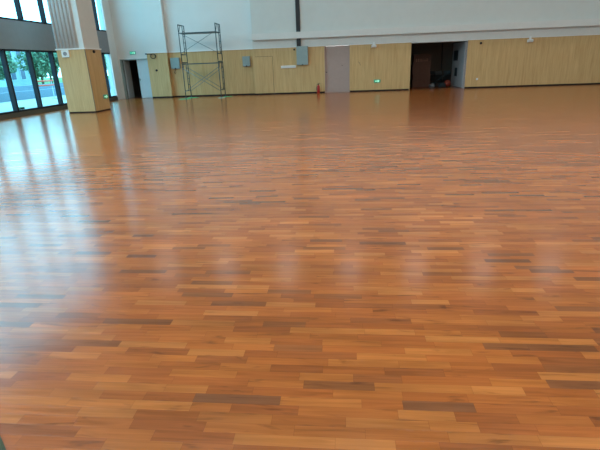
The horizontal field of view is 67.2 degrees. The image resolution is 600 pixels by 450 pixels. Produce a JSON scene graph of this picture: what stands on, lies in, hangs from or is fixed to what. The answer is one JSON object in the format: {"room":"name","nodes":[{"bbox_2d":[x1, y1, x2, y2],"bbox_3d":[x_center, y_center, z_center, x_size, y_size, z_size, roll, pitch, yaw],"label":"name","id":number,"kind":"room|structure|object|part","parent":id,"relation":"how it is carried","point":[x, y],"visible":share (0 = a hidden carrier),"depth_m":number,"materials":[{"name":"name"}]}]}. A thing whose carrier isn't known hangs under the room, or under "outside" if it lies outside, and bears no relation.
{"room":"community hall","nodes":[
{"label":"community hall","id":0,"kind":"room"},
{"bbox_2d":[0,0,123,119],"bbox_3d":[-12.071,-6.484,9.273,0.310,10.000,33.560,0,20,6],"label":"wall","id":1,"kind":"structure","parent":0,"point":[21,35],"depth_m":19.52,"materials":[{"name":"white paint"}]},
{"bbox_2d":[0,0,105,31],"bbox_3d":[-12.092,-7.589,8.266,0.190,5.640,32.420,0,20,6],"label":"window","id":2,"kind":"structure","parent":1,"relation":"in","point":[17,4],"depth_m":19.16,"materials":[{"name":"clear glass"}]},
{"bbox_2d":[0,49,116,114],"bbox_3d":[-11.913,-2.844,9.968,0.190,2.330,32.420,0,20,6],"label":"window","id":3,"kind":"structure","parent":1,"relation":"in","point":[3,57],"depth_m":18.72,"materials":[{"name":"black metal"}]},
{"bbox_2d":[47,0,109,112],"bbox_3d":[-9.014,-9.494,17.342,1.230,10.000,1.310,0,20,6],"label":"wall column","id":4,"kind":"structure","parent":0,"point":[72,21],"depth_m":17.90,"materials":[{"name":"beige paint"}]},
{"bbox_2d":[61,50,69,56],"bbox_3d":[-9.199,-6.710,17.689,0.300,0.260,0.064,0,20,6],"label":"wall speaker","id":5,"kind":"object","parent":4,"relation":"attached to","point":[65,53],"visible":1,"depth_m":17.66},
{"bbox_3d":[-8.934,-5.746,18.057,1.169,2.360,0.020,0,20,6],"label":"wainscot panel","id":6,"kind":"part","parent":4,"relation":"part of","materials":[{"name":"brown wood"}]},
{"bbox_3d":[-8.836,-4.818,19.030,1.150,0.050,1.210,0,20,6],"label":"skirting","id":7,"kind":"part","parent":4,"relation":"part of","materials":[{"name":"wood"}]},
{"bbox_3d":[-8.306,-5.953,18.568,0.020,2.360,1.228,0,20,6],"label":"wainscot panel","id":8,"kind":"part","parent":4,"relation":"part of","materials":[{"name":"brown wood"}]},
{"bbox_2d":[108,0,146,98],"bbox_3d":[-9.525,-12.123,24.723,1.780,10.000,0.340,0,20,6],"label":"wall","id":9,"kind":"structure","parent":0,"point":[125,14],"depth_m":25.01,"materials":[{"name":"white paint"}]},
{"bbox_2d":[120,58,152,98],"bbox_3d":[-9.315,-8.508,26.258,1.680,2.150,0.880,0,20,6],"label":"door","id":10,"kind":"structure","parent":9,"relation":"attached to","point":[142,64],"depth_m":26.00,"materials":[{"name":"grey metal"}]},
{"bbox_2d":[123,60,141,97],"bbox_3d":[-9.194,-9.310,27.814,2.700,2.800,3.600,0,20,6],"label":"wall","id":11,"kind":"structure","parent":0,"point":[133,63],"depth_m":28.49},
{"bbox_2d":[139,0,173,97],"bbox_3d":[-8.056,-12.095,24.491,1.230,10.000,0.525,0,20,6],"label":"wall pier","id":12,"kind":"object","parent":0,"point":[152,13],"visible":0.98,"depth_m":25.06,"materials":[{"name":"white paint"}]},
{"bbox_3d":[-7.958,-8.483,25.547,1.160,2.335,0.020,0,20,6],"label":"wainscot panel","id":13,"kind":"part","parent":12,"relation":"part of","materials":[{"name":"brown wood"}]},
{"bbox_3d":[-7.358,-8.532,25.620,0.020,2.335,0.300,0,20,6],"label":"wainscot panel","id":14,"kind":"part","parent":12,"relation":"part of","materials":[{"name":"brown wood"}]},
{"bbox_2d":[162,0,255,96],"bbox_3d":[-5.057,-12.150,24.328,4.830,10.000,0.245,0,20,6],"label":"wall","id":15,"kind":"structure","parent":0,"point":[233,17],"depth_m":25.01,"materials":[{"name":"white paint"}]},
{"bbox_2d":[170,58,180,68],"bbox_3d":[-7.026,-9.106,25.430,0.520,0.590,0.165,0,20,6],"label":"electrical box","id":16,"kind":"object","parent":15,"relation":"attached to","point":[175,62],"visible":1,"depth_m":25.37,"materials":[{"name":"grey metal"}]},
{"bbox_3d":[-4.932,-8.585,25.514,4.830,2.335,0.020,0,20,6],"label":"wainscot panel","id":17,"kind":"part","parent":15,"relation":"part of","materials":[{"name":"brown wood"}]},
{"bbox_3d":[-4.888,-7.453,25.923,4.820,0.075,0.014,0,20,6],"label":"skirting","id":18,"kind":"part","parent":15,"relation":"part of","materials":[{"name":"black wood"}]},
{"bbox_2d":[242,56,250,66],"bbox_3d":[-2.973,-9.078,25.056,0.420,0.540,0.145,0,20,6],"label":"electrical box","id":19,"kind":"object","parent":15,"relation":"attached to","point":[246,59],"visible":1,"depth_m":25.00,"materials":[{"name":"grey metal"}]},
{"bbox_2d":[0,84,599,449],"bbox_3d":[3.170,-2.308,11.138,30.260,0.200,37.400,0,20,6],"label":"floor","id":20,"kind":"structure","parent":0,"point":[418,268],"depth_m":3.67,"materials":[{"name":"brown wood"}]},
{"bbox_2d":[0,436,5,449],"bbox_3d":[-1.640,1.126,1.761,0.885,0.010,0.565,-19,26,-38],"label":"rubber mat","id":21,"kind":"object","parent":20,"relation":"on","point":[2,446],"visible":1,"depth_m":2.06,"materials":[{"name":"rubber"}]},
{"bbox_2d":[411,80,429,87],"bbox_3d":[7.139,-8.398,26.808,1.020,0.400,0.600,-1,20,5],"label":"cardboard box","id":22,"kind":"object","parent":20,"relation":"on","point":[414,83],"visible":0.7,"depth_m":26.53,"materials":[{"name":"brown cardboard"}]},
{"bbox_2d":[411,73,430,79],"bbox_3d":[7.147,-8.771,26.694,1.000,0.380,0.600,0,20,6],"label":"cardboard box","id":23,"kind":"object","parent":22,"relation":"on","point":[421,76],"visible":0.89,"depth_m":26.41,"materials":[{"name":"brown cardboard"}]},
{"bbox_2d":[411,66,430,73],"bbox_3d":[7.091,-9.141,26.544,1.020,0.420,0.600,0,20,6],"label":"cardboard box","id":24,"kind":"object","parent":23,"relation":"on","point":[414,69],"visible":0.87,"depth_m":26.27,"materials":[{"name":"brown cardboard"}]},
{"bbox_2d":[412,54,430,65],"bbox_3d":[7.094,-9.636,26.384,1.000,0.620,0.603,0,20,5],"label":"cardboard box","id":25,"kind":"object","parent":24,"relation":"on","point":[422,59],"visible":1,"depth_m":26.11,"materials":[{"name":"brown cardboard"}]},
{"bbox_2d":[430,71,434,82],"bbox_3d":[8.004,-8.919,27.493,0.428,0.865,0.267,-5,20,-8],"label":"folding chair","id":26,"kind":"object","parent":20,"relation":"on","point":[432,77],"visible":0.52,"depth_m":27.37,"materials":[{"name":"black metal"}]},
{"bbox_3d":[8.018,-8.925,27.386,0.360,0.340,0.040,-5,20,-8],"label":"seat","id":27,"kind":"part","parent":26,"relation":"part of","materials":[{"name":"black plastic"}]},
{"bbox_2d":[435,71,442,85],"bbox_3d":[8.431,-8.938,27.499,0.428,0.865,0.267,4,21,16],"label":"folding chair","id":28,"kind":"object","parent":20,"relation":"on","point":[437,77],"visible":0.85,"depth_m":27.39,"materials":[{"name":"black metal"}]},
{"bbox_3d":[8.401,-8.943,27.396,0.360,0.340,0.040,4,21,16],"label":"seat","id":29,"kind":"part","parent":28,"relation":"part of","materials":[{"name":"black plastic"}]},
{"bbox_2d":[442,70,450,84],"bbox_3d":[8.903,-8.925,27.415,0.428,0.865,0.267,11,24,32],"label":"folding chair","id":30,"kind":"object","parent":20,"relation":"on","point":[446,77],"visible":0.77,"depth_m":27.29,"materials":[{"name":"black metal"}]},
{"bbox_3d":[8.846,-8.934,27.323,0.360,0.340,0.040,11,24,32],"label":"seat","id":31,"kind":"part","parent":30,"relation":"part of","materials":[{"name":"black plastic"}]},
{"bbox_2d":[444,80,450,86],"bbox_3d":[8.527,-8.188,26.108,0.390,0.390,0.390,0,20,6],"label":"ball","id":32,"kind":"object","parent":20,"relation":"on","point":[448,82],"visible":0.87,"depth_m":25.98,"materials":[{"name":"orange rubber"}]},
{"bbox_3d":[-6.183,-6.793,24.304,0.683,0.017,0.469,-4,20,-5],"label":"pad","id":33,"kind":"object","parent":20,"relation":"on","visible":0},
{"bbox_2d":[177,23,225,98],"bbox_3d":[-5.186,-8.683,24.008,2.080,3.666,1.040,0,20,6],"label":"scaffold tower","id":34,"kind":"object","parent":33,"relation":"on","point":[215,31],"visible":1,"depth_m":23.81,"materials":[{"name":"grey metal"}]},
{"bbox_3d":[-6.184,-9.556,23.789,0.048,1.804,0.946,0,20,6],"label":"ladder frame","id":35,"kind":"part","parent":34,"relation":"part of","materials":[{"name":"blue metal"}]},
{"bbox_3d":[-6.119,-7.844,24.403,0.048,1.804,0.946,0,20,6],"label":"ladder frame","id":36,"kind":"part","parent":34,"relation":"part of","materials":[{"name":"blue metal"}]},
{"bbox_3d":[-4.253,-9.561,23.599,0.048,1.804,0.946,0,20,6],"label":"ladder frame","id":37,"kind":"part","parent":34,"relation":"part of","materials":[{"name":"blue metal"}]},
{"bbox_3d":[-4.189,-7.849,24.213,0.048,1.804,0.946,0,20,6],"label":"ladder frame","id":38,"kind":"part","parent":34,"relation":"part of","materials":[{"name":"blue metal"}]},
{"bbox_2d":[252,2,599,94],"bbox_3d":[8.266,-12.136,22.887,21.970,10.000,0.520,0,20,6],"label":"wall","id":39,"kind":"structure","parent":0,"point":[556,56],"depth_m":23.86,"materials":[{"name":"white paint"}]},
{"bbox_3d":[-2.009,-8.498,24.962,1.055,2.335,0.020,0,20,6],"label":"wainscot panel","id":40,"kind":"part","parent":39,"relation":"part of","materials":[{"name":"brown wood"}]},
{"bbox_2d":[255,56,273,93],"bbox_3d":[-1.954,-8.306,25.009,0.975,1.937,0.013,0,20,6],"label":"door","id":41,"kind":"structure","parent":39,"relation":"in","point":[264,64],"depth_m":25.00,"materials":[{"name":"brown wood"}]},
{"bbox_3d":[-1.966,-7.365,25.371,1.045,0.075,0.014,0,20,6],"label":"skirting","id":42,"kind":"part","parent":39,"relation":"part of","materials":[{"name":"black wood"}]},
{"bbox_2d":[250,0,295,33],"bbox_3d":[-1.507,-13.315,23.113,2.400,6.440,0.120,0,20,6],"label":"wall panel","id":43,"kind":"object","parent":39,"relation":"attached to","point":[267,16],"depth_m":23.87,"materials":[{"name":"white paint"}]},
{"bbox_2d":[281,65,295,67],"bbox_3d":[-0.633,-8.666,24.730,0.820,0.130,0.048,0,20,6],"label":"wall strip","id":44,"kind":"object","parent":39,"relation":"attached to","point":[290,66],"visible":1,"depth_m":24.70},
{"bbox_2d":[295,0,300,45],"bbox_3d":[-0.190,-12.970,23.058,0.210,7.145,0.133,0,20,6],"label":"cable tray","id":45,"kind":"object","parent":39,"relation":"attached to","point":[297,5],"visible":1,"depth_m":23.75,"materials":[{"name":"black metal"}]},
{"bbox_3d":[-0.068,-8.503,24.771,2.845,2.335,0.020,0,20,6],"label":"wainscot panel","id":46,"kind":"part","parent":39,"relation":"part of","materials":[{"name":"brown wood"}]},
{"bbox_3d":[-0.025,-7.370,25.180,2.835,0.075,0.014,0,20,6],"label":"skirting","id":47,"kind":"part","parent":39,"relation":"part of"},
{"bbox_2d":[296,46,307,64],"bbox_3d":[0.127,-9.151,24.401,0.620,0.960,0.185,0,20,6],"label":"electrical box","id":48,"kind":"object","parent":39,"relation":"attached to","point":[301,51],"visible":1,"depth_m":24.32,"materials":[{"name":"grey metal"}]},
{"bbox_2d":[324,45,349,92],"bbox_3d":[2.027,-8.496,24.643,1.350,2.410,0.160,0,20,6],"label":"door","id":49,"kind":"structure","parent":39,"relation":"in","point":[337,58],"depth_m":24.64,"materials":[{"name":"grey metal"}]},
{"bbox_3d":[4.346,-7.381,24.750,3.230,0.075,0.014,0,20,6],"label":"skirting","id":50,"kind":"part","parent":39,"relation":"part of","materials":[{"name":"black wood"}]},
{"bbox_3d":[4.303,-8.514,24.340,3.240,2.335,0.020,0,20,6],"label":"wainscot panel","id":51,"kind":"part","parent":39,"relation":"part of","materials":[{"name":"brown wood"}]},
{"bbox_2d":[251,18,599,40],"bbox_3d":[8.325,-10.136,23.232,21.930,0.320,0.260,0,20,6],"label":"trim","id":52,"kind":"structure","parent":39,"relation":"attached to","point":[576,22],"depth_m":23.28,"materials":[{"name":"white paint"}]},
{"bbox_3d":[8.345,-9.625,23.523,21.950,0.020,0.020,0,20,6],"label":"sill","id":53,"kind":"part","parent":39,"relation":"part of","materials":[{"name":"white paint"}]},
{"bbox_2d":[299,0,599,31],"bbox_3d":[9.520,-13.343,22.029,19.300,6.440,0.120,0,20,6],"label":"wall panel","id":54,"kind":"object","parent":39,"relation":"attached to","point":[315,15],"depth_m":23.12,"materials":[{"name":"white paint"}]},
{"bbox_2d":[451,41,466,87],"bbox_3d":[8.866,-9.008,25.393,0.136,2.380,2.841,0,20,5],"label":"door","id":55,"kind":"structure","parent":39,"relation":"in","point":[459,49],"depth_m":25.19,"materials":[{"name":"grey metal"}]},
{"bbox_3d":[8.898,-9.672,25.759,0.010,0.540,1.000,0,20,6],"label":"vision panel","id":56,"kind":"part","parent":55,"relation":"part of","materials":[{"name":"black glass"}]},
{"bbox_3d":[14.046,-8.538,23.382,10.580,2.335,0.020,0,20,6],"label":"wainscot panel","id":57,"kind":"part","parent":39,"relation":"part of","materials":[{"name":"brown wood"}]},
{"bbox_3d":[14.089,-7.405,23.791,10.570,0.075,0.014,0,20,6],"label":"skirting","id":58,"kind":"part","parent":39,"relation":"part of","materials":[{"name":"black wood"}]},
{"bbox_2d":[410,41,464,85],"bbox_3d":[7.836,-9.484,26.058,4.460,2.900,3.540,0,20,6],"label":"wall","id":59,"kind":"structure","parent":0,"point":[435,49],"depth_m":27.48,"materials":[{"name":"black paint"}]},
{"label":"outside","id":60,"kind":"structure","parent":0,"visible":0},
{"bbox_2d":[0,89,111,112],"bbox_3d":[-60.213,-20.195,67.978,106.940,0.200,170.000,0,20,6],"label":"terrace","id":61,"kind":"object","parent":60,"point":[46,101],"depth_m":27.15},
{"bbox_2d":[38,80,56,98],"bbox_3d":[-17.136,-9.072,30.319,0.500,1.225,1.500,7,22,24],"label":"barrier","id":62,"kind":"object","parent":61,"relation":"on","point":[51,84],"visible":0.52,"depth_m":30.50,"materials":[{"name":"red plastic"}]},
{"bbox_2d":[0,79,109,92],"bbox_3d":[-23.341,-13.091,42.926,0.400,0.720,95.000,0,20,6],"label":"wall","id":63,"kind":"structure","parent":61,"relation":"on","point":[26,87],"depth_m":38.85,"materials":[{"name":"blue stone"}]},
{"bbox_2d":[0,83,110,101],"bbox_3d":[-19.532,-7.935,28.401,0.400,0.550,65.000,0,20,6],"label":"road","id":64,"kind":"structure","parent":61,"relation":"on","point":[20,95],"depth_m":31.72,"materials":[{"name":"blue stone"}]},
{"bbox_2d":[37,76,108,83],"bbox_3d":[-67.651,-20.289,68.669,92.000,0.040,170.000,0,20,6],"label":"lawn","id":65,"kind":"structure","parent":61,"relation":"on","point":[59,78],"depth_m":96.50,"materials":[{"name":"green plant"}]},
{"bbox_2d":[0,51,17,79],"bbox_3d":[-26.446,-13.934,38.114,4.114,5.785,4.157,-17,24,-35],"label":"tree","id":66,"kind":"object","parent":65,"relation":"on","point":[13,66],"visible":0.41,"depth_m":38.12,"materials":[{"name":"green plant"}]},
{"bbox_2d":[0,51,31,86],"bbox_3d":[-45.896,-23.965,64.682,12.700,8.100,6.600,0,20,6],"label":"apartment building","id":67,"kind":"structure","parent":65,"relation":"on","point":[19,78],"depth_m":64.09,"materials":[{"name":"white concrete"}]},
{"bbox_3d":[-40.026,-20.997,63.049,0.090,1.300,0.880,0,20,6],"label":"pane","id":68,"kind":"part","parent":67,"relation":"part of","materials":[{"name":"blue glass"}]},
{"bbox_3d":[-39.843,-21.676,64.922,0.090,1.300,0.880,0,20,6],"label":"pane","id":69,"kind":"part","parent":67,"relation":"part of","materials":[{"name":"blue glass"}]},
{"bbox_2d":[14,52,58,83],"bbox_3d":[-26.102,-16.430,45.464,3.909,5.496,3.950,-4,20,-6],"label":"tree","id":70,"kind":"object","parent":65,"relation":"on","point":[40,59],"visible":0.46,"depth_m":44.61,"materials":[{"name":"green plant"}]},
{"bbox_2d":[39,63,59,82],"bbox_3d":[-31.449,-19.979,56.462,3.337,5.132,3.774,-4,20,-6],"label":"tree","id":71,"kind":"object","parent":65,"relation":"on","point":[44,75],"visible":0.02,"depth_m":57.13,"materials":[{"name":"green plant"}]}
]}

